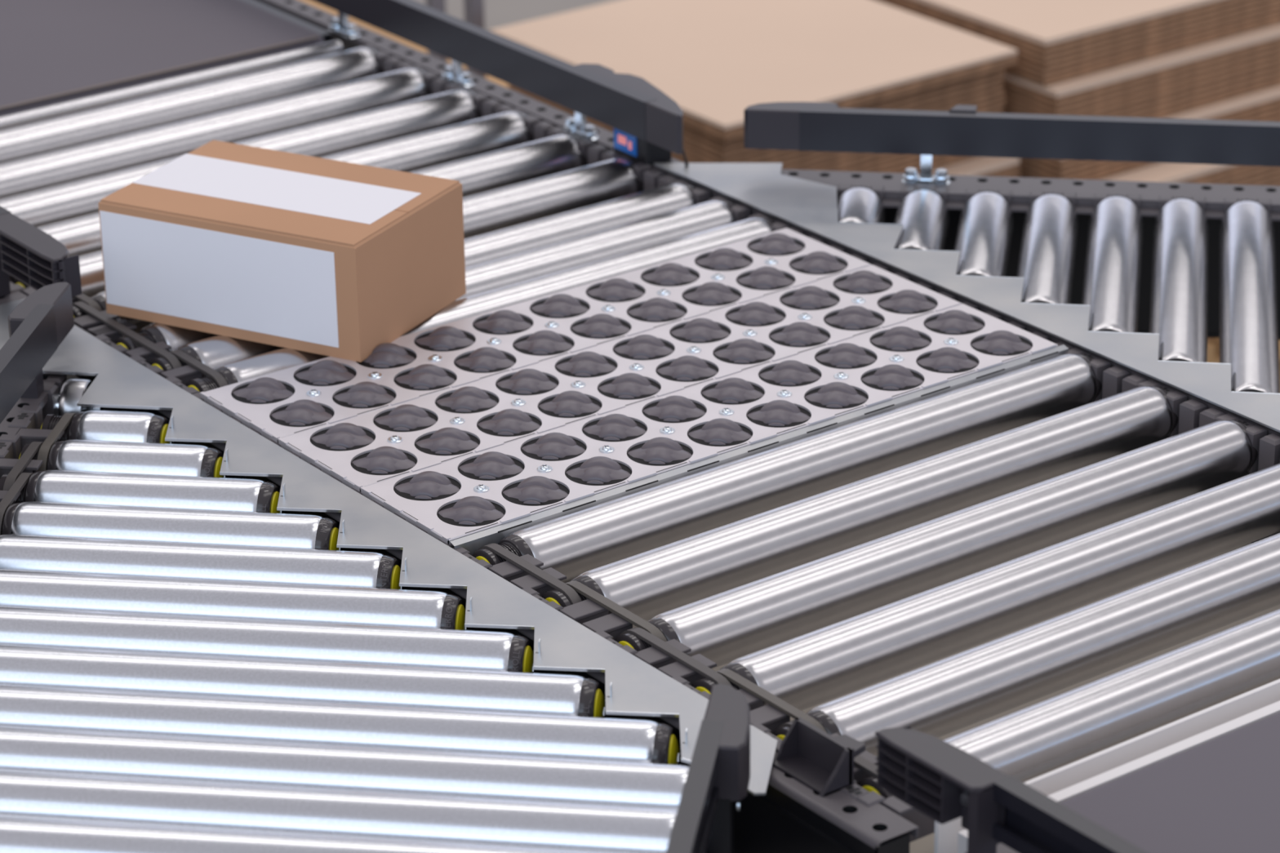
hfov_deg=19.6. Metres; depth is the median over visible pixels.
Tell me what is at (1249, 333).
roller
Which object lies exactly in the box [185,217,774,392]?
roller
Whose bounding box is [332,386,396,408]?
wheel
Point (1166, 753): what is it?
metal strip
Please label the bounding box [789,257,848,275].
roller wheel
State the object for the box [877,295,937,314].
roller
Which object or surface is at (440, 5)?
upright
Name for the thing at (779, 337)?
wheel
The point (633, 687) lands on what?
plate
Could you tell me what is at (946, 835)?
metal plate
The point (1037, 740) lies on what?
roller
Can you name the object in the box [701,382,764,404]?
roller wheel
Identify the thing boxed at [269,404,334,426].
wheel
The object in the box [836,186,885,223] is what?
roller
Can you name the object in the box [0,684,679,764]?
roller
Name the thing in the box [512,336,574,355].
wheel
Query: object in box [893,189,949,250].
roller
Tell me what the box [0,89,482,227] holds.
roller
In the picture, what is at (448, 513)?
roller
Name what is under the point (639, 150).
sensor
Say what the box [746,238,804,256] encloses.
wheel
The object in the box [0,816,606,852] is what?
roller
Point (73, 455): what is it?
roller
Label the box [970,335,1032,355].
roller
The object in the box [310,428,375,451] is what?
wheel
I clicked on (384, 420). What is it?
wheel
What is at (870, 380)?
roller
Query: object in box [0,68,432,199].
roller
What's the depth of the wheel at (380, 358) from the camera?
3.09 m
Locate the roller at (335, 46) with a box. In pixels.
[0,40,342,129]
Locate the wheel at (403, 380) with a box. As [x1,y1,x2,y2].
[393,369,457,391]
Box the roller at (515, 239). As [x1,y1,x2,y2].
[114,183,697,351]
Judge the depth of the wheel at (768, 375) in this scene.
3.05 m
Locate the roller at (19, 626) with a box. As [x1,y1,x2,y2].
[0,605,535,672]
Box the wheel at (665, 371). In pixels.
[655,360,718,382]
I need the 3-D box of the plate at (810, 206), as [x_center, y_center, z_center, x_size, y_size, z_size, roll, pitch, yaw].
[0.376,-0.096,3.168,0.095,0.002,1.083,-17,28,-33]
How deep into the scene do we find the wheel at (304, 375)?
3.06 m
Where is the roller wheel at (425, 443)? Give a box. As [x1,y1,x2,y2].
[414,432,479,455]
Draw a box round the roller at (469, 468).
[457,457,524,480]
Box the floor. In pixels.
[413,0,615,31]
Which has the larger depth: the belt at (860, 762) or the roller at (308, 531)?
the roller at (308, 531)
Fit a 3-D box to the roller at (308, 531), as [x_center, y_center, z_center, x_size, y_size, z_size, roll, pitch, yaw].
[-0.371,0.087,2.835,0.291,0.050,0.050,2,24,8]
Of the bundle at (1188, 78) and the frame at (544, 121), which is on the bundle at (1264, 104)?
the bundle at (1188, 78)
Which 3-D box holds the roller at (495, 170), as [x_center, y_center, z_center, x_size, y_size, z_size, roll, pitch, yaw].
[-0.307,-0.190,3.471,0.623,0.050,0.050,-17,28,-33]
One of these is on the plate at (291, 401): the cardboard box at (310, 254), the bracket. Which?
the cardboard box at (310, 254)
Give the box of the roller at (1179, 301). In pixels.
[1149,197,1208,362]
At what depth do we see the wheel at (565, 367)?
3.07 m
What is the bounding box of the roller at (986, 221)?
[954,191,1013,276]
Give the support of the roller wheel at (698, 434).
on the plate at (490, 488)
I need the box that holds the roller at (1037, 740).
[857,608,1279,799]
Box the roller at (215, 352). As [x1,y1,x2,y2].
[149,200,737,377]
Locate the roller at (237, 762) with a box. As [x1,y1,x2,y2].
[0,726,688,810]
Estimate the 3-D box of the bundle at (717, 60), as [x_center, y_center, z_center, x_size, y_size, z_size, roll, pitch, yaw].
[0.140,-0.483,4.697,0.466,0.017,0.493,-17,28,-33]
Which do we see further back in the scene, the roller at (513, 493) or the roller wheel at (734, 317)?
the roller wheel at (734, 317)
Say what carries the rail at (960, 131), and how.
on the frame at (1149, 197)
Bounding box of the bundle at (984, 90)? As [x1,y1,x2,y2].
[506,66,1005,173]
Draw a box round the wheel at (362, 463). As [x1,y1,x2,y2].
[351,452,417,475]
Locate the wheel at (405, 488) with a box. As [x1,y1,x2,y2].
[393,476,461,501]
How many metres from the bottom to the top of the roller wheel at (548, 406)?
0.035 m
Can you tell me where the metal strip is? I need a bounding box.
[957,701,1279,852]
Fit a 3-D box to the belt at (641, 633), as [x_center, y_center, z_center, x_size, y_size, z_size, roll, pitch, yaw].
[0.027,0.179,2.607,0.008,0.044,0.134,-17,28,-33]
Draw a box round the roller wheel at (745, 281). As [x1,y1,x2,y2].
[736,271,795,290]
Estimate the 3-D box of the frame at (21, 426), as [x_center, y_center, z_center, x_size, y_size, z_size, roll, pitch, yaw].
[-0.567,0.611,2.707,0.073,0.895,1.321,3,24,8]
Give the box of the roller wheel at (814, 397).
[804,387,868,408]
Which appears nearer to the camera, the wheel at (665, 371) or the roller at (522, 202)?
the wheel at (665, 371)
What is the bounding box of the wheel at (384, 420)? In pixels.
[373,409,438,431]
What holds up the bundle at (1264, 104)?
on the bundle at (1157, 171)
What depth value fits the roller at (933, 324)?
3.15 m
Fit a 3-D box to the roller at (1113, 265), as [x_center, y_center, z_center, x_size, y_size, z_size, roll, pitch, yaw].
[0.422,-0.129,3.304,0.050,0.050,0.351,3,24,8]
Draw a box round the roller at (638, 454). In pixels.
[626,442,693,466]
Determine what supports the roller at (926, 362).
on the plate at (490, 488)
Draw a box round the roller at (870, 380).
[860,369,924,391]
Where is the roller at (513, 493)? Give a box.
[502,481,569,506]
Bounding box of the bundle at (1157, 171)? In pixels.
[1017,162,1279,186]
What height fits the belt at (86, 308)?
0.044 m
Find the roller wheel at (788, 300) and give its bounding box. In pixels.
[779,291,839,310]
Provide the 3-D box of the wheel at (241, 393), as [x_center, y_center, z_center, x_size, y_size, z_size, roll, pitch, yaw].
[-0.309,-0.011,3.044,0.054,0.035,0.054,-17,28,-33]
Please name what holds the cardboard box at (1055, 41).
on the bundle at (1188, 78)
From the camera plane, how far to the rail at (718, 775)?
2.33 m
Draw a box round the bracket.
[772,717,865,797]
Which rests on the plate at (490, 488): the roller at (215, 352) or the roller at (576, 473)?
the roller at (576, 473)
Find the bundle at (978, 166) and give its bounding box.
[917,156,1020,177]
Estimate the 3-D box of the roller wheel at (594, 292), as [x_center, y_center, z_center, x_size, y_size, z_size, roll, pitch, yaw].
[-0.021,-0.100,3.240,0.054,0.035,0.054,-17,28,-33]
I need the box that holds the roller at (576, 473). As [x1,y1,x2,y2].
[564,462,631,485]
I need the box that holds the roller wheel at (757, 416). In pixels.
[746,405,811,427]
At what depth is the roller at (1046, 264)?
3.32 m
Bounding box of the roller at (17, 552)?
[0,534,404,589]
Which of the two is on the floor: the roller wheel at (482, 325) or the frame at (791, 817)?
the frame at (791, 817)
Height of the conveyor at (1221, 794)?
0.089 m
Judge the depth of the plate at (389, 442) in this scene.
3.05 m
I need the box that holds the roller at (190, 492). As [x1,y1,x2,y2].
[0,470,284,513]
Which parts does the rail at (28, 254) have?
rail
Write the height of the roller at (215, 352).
0.050 m
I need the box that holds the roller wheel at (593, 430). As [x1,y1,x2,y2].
[582,419,647,441]
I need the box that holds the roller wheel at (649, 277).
[640,268,699,286]
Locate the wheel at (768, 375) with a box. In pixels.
[758,365,821,386]
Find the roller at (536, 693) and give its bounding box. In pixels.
[0,644,605,717]
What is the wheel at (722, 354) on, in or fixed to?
on the plate at (389, 442)
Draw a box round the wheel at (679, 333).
[669,323,731,343]
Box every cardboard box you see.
[97,139,466,362]
[875,0,1279,85]
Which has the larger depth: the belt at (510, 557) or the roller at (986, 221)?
the roller at (986, 221)
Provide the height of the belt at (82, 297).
0.044 m
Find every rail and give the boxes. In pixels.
[0,205,81,297]
[0,282,74,423]
[311,0,683,154]
[666,684,750,852]
[743,102,1279,184]
[875,724,1147,852]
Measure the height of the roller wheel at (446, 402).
0.035 m
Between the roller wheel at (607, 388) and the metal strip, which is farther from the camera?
the roller wheel at (607, 388)
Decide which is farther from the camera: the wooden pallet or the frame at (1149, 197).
the wooden pallet
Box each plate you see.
[0,298,777,795]
[200,227,871,442]
[277,264,961,492]
[360,303,1057,544]
[653,162,1279,432]
[933,679,1279,852]
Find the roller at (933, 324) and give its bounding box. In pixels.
[924,315,985,334]
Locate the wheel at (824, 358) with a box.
[814,348,877,368]
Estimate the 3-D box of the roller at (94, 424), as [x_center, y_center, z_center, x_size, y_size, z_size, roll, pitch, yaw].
[-0.435,0.012,3.010,0.111,0.050,0.050,2,24,8]
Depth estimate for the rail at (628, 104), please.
3.65 m
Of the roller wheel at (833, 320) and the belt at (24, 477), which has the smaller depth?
the belt at (24, 477)
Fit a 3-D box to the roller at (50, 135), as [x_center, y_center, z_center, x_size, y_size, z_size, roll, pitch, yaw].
[-0.525,-0.302,3.740,0.623,0.050,0.050,-17,28,-33]
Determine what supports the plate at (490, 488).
attached to the frame at (791, 817)
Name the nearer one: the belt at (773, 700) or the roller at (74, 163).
the belt at (773, 700)
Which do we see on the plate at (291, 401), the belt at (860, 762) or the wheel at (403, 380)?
the wheel at (403, 380)
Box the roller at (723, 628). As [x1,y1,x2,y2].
[614,420,1257,669]
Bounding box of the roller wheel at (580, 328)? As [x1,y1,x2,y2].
[570,319,631,338]
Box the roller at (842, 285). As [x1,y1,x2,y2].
[832,275,893,294]
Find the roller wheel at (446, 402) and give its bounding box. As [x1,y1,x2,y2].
[435,391,499,413]
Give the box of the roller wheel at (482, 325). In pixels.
[472,315,533,334]
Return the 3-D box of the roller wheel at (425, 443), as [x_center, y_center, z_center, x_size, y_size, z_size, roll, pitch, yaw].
[-0.153,0.031,2.943,0.054,0.035,0.054,-17,28,-33]
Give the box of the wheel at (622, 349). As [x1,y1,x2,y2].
[613,340,675,359]
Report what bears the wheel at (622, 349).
on the plate at (389, 442)
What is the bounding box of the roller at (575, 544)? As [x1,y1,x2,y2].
[472,353,1102,582]
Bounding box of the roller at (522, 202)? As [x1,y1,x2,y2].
[72,158,644,333]
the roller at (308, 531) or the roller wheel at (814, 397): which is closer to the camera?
the roller at (308, 531)
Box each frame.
[0,274,934,852]
[0,373,66,504]
[256,0,1279,543]
[781,168,1279,340]
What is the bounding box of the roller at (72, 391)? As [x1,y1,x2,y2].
[53,378,102,415]
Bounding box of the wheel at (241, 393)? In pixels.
[231,382,294,404]
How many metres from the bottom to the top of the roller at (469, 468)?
0.035 m
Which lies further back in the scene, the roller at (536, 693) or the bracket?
the roller at (536, 693)
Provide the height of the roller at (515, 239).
0.050 m
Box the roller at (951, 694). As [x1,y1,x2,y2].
[772,533,1279,756]
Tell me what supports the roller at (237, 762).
attached to the frame at (21, 426)
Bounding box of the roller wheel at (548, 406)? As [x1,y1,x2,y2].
[537,396,602,417]
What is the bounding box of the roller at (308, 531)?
[1,501,342,551]
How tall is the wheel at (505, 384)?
0.035 m
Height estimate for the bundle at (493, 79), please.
0.095 m
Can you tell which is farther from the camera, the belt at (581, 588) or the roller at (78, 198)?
the roller at (78, 198)
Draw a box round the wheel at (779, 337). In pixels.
[768,327,830,347]
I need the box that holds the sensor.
[613,128,688,166]
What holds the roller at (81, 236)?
attached to the frame at (544, 121)
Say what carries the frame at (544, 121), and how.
on the floor
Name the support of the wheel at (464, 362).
on the plate at (291, 401)
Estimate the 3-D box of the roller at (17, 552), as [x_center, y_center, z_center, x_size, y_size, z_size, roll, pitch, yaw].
[-0.350,0.112,2.776,0.351,0.050,0.050,3,24,8]
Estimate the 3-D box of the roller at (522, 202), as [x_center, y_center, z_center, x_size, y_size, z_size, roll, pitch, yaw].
[-0.252,-0.162,3.404,0.623,0.050,0.050,-17,28,-33]
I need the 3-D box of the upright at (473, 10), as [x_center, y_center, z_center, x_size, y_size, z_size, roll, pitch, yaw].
[-0.216,-0.394,4.934,0.048,0.960,0.048,-17,28,-33]
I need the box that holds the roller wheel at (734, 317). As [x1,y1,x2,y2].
[724,307,786,326]
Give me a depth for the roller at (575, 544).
2.91 m
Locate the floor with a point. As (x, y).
(497, 13)
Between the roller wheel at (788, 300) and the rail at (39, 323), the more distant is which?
the roller wheel at (788, 300)
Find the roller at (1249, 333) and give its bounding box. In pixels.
[1219,200,1279,393]
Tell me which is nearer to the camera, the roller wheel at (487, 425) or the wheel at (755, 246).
the roller wheel at (487, 425)
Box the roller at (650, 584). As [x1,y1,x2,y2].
[542,386,1177,626]
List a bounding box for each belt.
[0,472,33,534]
[3,441,43,490]
[36,413,75,471]
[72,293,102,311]
[72,301,143,347]
[120,333,182,368]
[169,350,228,387]
[478,543,582,604]
[564,580,666,641]
[620,626,732,686]
[715,668,826,733]
[777,720,877,777]
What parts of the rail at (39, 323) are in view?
rail, post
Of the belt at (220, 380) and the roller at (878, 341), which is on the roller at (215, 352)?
the belt at (220, 380)
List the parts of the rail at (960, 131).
post, rail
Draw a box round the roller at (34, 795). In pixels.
[0,770,677,852]
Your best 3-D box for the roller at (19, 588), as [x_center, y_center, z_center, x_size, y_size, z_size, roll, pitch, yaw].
[-0.329,0.137,2.717,0.411,0.050,0.050,3,24,8]
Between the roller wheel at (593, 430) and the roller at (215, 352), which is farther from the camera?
the roller at (215, 352)
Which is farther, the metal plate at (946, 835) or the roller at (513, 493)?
the roller at (513, 493)
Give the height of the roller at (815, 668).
0.050 m
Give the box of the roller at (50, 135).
[0,48,384,163]
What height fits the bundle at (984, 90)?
0.124 m
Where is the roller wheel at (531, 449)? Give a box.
[520,438,586,461]
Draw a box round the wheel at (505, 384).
[495,374,559,395]
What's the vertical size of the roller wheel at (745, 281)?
0.035 m
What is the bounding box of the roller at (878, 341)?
[869,332,931,351]
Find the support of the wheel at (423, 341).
on the plate at (291, 401)
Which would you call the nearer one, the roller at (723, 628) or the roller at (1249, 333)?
the roller at (723, 628)
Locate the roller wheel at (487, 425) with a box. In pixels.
[476,414,542,436]
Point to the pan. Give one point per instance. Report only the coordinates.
(926, 844)
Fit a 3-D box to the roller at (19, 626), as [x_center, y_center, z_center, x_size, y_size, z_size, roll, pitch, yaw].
[-0.308,0.162,2.659,0.471,0.050,0.050,3,24,8]
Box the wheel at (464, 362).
[453,352,516,373]
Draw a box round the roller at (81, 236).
[37,111,534,257]
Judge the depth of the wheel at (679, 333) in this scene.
3.14 m
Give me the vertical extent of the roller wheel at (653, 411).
0.035 m
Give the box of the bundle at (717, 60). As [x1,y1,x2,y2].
[488,0,1017,139]
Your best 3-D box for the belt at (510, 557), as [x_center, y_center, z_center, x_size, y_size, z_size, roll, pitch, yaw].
[-0.081,0.123,2.740,0.008,0.044,0.134,-17,28,-33]
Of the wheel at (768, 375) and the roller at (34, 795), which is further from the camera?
the wheel at (768, 375)
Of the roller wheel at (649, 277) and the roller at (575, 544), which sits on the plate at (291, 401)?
the roller wheel at (649, 277)
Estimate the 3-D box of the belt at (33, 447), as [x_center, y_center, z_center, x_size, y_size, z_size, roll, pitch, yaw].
[-0.487,0.046,2.934,0.008,0.044,0.104,3,24,8]
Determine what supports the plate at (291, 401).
attached to the frame at (791, 817)
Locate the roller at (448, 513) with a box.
[436,502,506,526]
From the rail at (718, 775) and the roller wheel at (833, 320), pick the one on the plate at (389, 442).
the roller wheel at (833, 320)
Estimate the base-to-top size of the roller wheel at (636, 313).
0.035 m
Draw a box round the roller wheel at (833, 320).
[823,311,884,330]
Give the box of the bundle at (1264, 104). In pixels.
[1017,84,1279,179]
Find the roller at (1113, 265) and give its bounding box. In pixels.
[1081,195,1143,333]
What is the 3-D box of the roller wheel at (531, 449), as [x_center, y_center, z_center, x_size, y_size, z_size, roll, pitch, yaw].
[-0.068,0.035,2.931,0.054,0.035,0.054,-17,28,-33]
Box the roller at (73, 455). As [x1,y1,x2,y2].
[18,439,227,477]
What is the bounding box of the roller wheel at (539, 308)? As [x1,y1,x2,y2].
[529,299,590,318]
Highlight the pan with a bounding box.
[632,542,1279,852]
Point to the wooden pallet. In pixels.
(1213, 343)
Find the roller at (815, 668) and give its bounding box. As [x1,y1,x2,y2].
[691,462,1279,711]
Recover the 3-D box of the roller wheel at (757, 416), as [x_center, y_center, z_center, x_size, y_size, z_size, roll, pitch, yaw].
[0.112,0.008,2.984,0.054,0.035,0.054,-17,28,-33]
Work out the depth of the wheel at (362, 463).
2.90 m
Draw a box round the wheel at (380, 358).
[355,348,417,368]
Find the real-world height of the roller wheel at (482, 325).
0.035 m
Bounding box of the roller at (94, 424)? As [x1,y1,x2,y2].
[40,409,173,444]
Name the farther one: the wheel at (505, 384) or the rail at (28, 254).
the rail at (28, 254)
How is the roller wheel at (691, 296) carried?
on the plate at (291, 401)
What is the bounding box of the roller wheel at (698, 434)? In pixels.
[687,423,752,446]
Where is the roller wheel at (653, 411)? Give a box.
[642,400,706,422]
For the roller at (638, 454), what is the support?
on the plate at (490, 488)
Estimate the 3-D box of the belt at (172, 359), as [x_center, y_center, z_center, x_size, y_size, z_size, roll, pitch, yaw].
[-0.416,-0.050,3.152,0.008,0.044,0.104,-17,28,-33]
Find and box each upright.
[425,0,448,62]
[463,0,486,79]
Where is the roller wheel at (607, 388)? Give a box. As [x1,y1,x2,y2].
[597,378,661,399]
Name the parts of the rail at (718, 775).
rail, post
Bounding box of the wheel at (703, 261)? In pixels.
[694,253,753,271]
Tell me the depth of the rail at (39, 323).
3.01 m
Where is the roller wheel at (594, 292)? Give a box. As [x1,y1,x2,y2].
[586,284,645,302]
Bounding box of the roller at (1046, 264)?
[1016,193,1078,304]
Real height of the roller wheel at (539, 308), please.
0.035 m
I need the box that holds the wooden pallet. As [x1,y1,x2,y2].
[1207,337,1279,374]
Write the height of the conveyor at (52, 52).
0.029 m
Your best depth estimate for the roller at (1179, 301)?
3.25 m
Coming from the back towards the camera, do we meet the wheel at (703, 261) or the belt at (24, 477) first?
the wheel at (703, 261)
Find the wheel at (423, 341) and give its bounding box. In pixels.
[413,332,475,351]
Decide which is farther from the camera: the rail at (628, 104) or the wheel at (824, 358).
the rail at (628, 104)
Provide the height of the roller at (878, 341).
0.035 m
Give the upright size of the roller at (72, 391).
0.049 m
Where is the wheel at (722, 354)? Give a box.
[712,344,775,364]
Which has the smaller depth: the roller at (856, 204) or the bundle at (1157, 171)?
the roller at (856, 204)
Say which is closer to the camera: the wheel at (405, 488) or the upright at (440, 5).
the wheel at (405, 488)
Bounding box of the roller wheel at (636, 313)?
[626,303,687,322]
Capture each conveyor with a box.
[0,0,332,116]
[964,712,1279,852]
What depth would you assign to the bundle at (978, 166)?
4.68 m
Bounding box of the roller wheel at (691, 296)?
[681,287,742,306]
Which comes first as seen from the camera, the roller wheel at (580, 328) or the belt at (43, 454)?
the belt at (43, 454)
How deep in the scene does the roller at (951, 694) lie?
2.62 m
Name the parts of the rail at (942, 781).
rail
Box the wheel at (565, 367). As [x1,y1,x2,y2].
[555,357,617,377]
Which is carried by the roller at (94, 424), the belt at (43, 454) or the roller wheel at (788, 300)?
the belt at (43, 454)
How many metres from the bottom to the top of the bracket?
0.027 m
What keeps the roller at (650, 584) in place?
attached to the frame at (544, 121)
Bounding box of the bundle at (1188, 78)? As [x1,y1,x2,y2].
[1000,22,1279,117]
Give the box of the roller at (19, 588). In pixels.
[0,568,467,630]
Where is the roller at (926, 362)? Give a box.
[915,352,979,373]
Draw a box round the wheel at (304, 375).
[293,365,356,386]
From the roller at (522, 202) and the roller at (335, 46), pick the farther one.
the roller at (335, 46)
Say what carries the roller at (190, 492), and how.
attached to the frame at (21, 426)
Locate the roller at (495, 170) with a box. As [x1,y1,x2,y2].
[13,134,587,297]
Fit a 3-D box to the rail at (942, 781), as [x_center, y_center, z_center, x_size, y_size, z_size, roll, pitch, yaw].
[0.447,0.372,2.006,0.030,0.073,0.960,-17,28,-33]

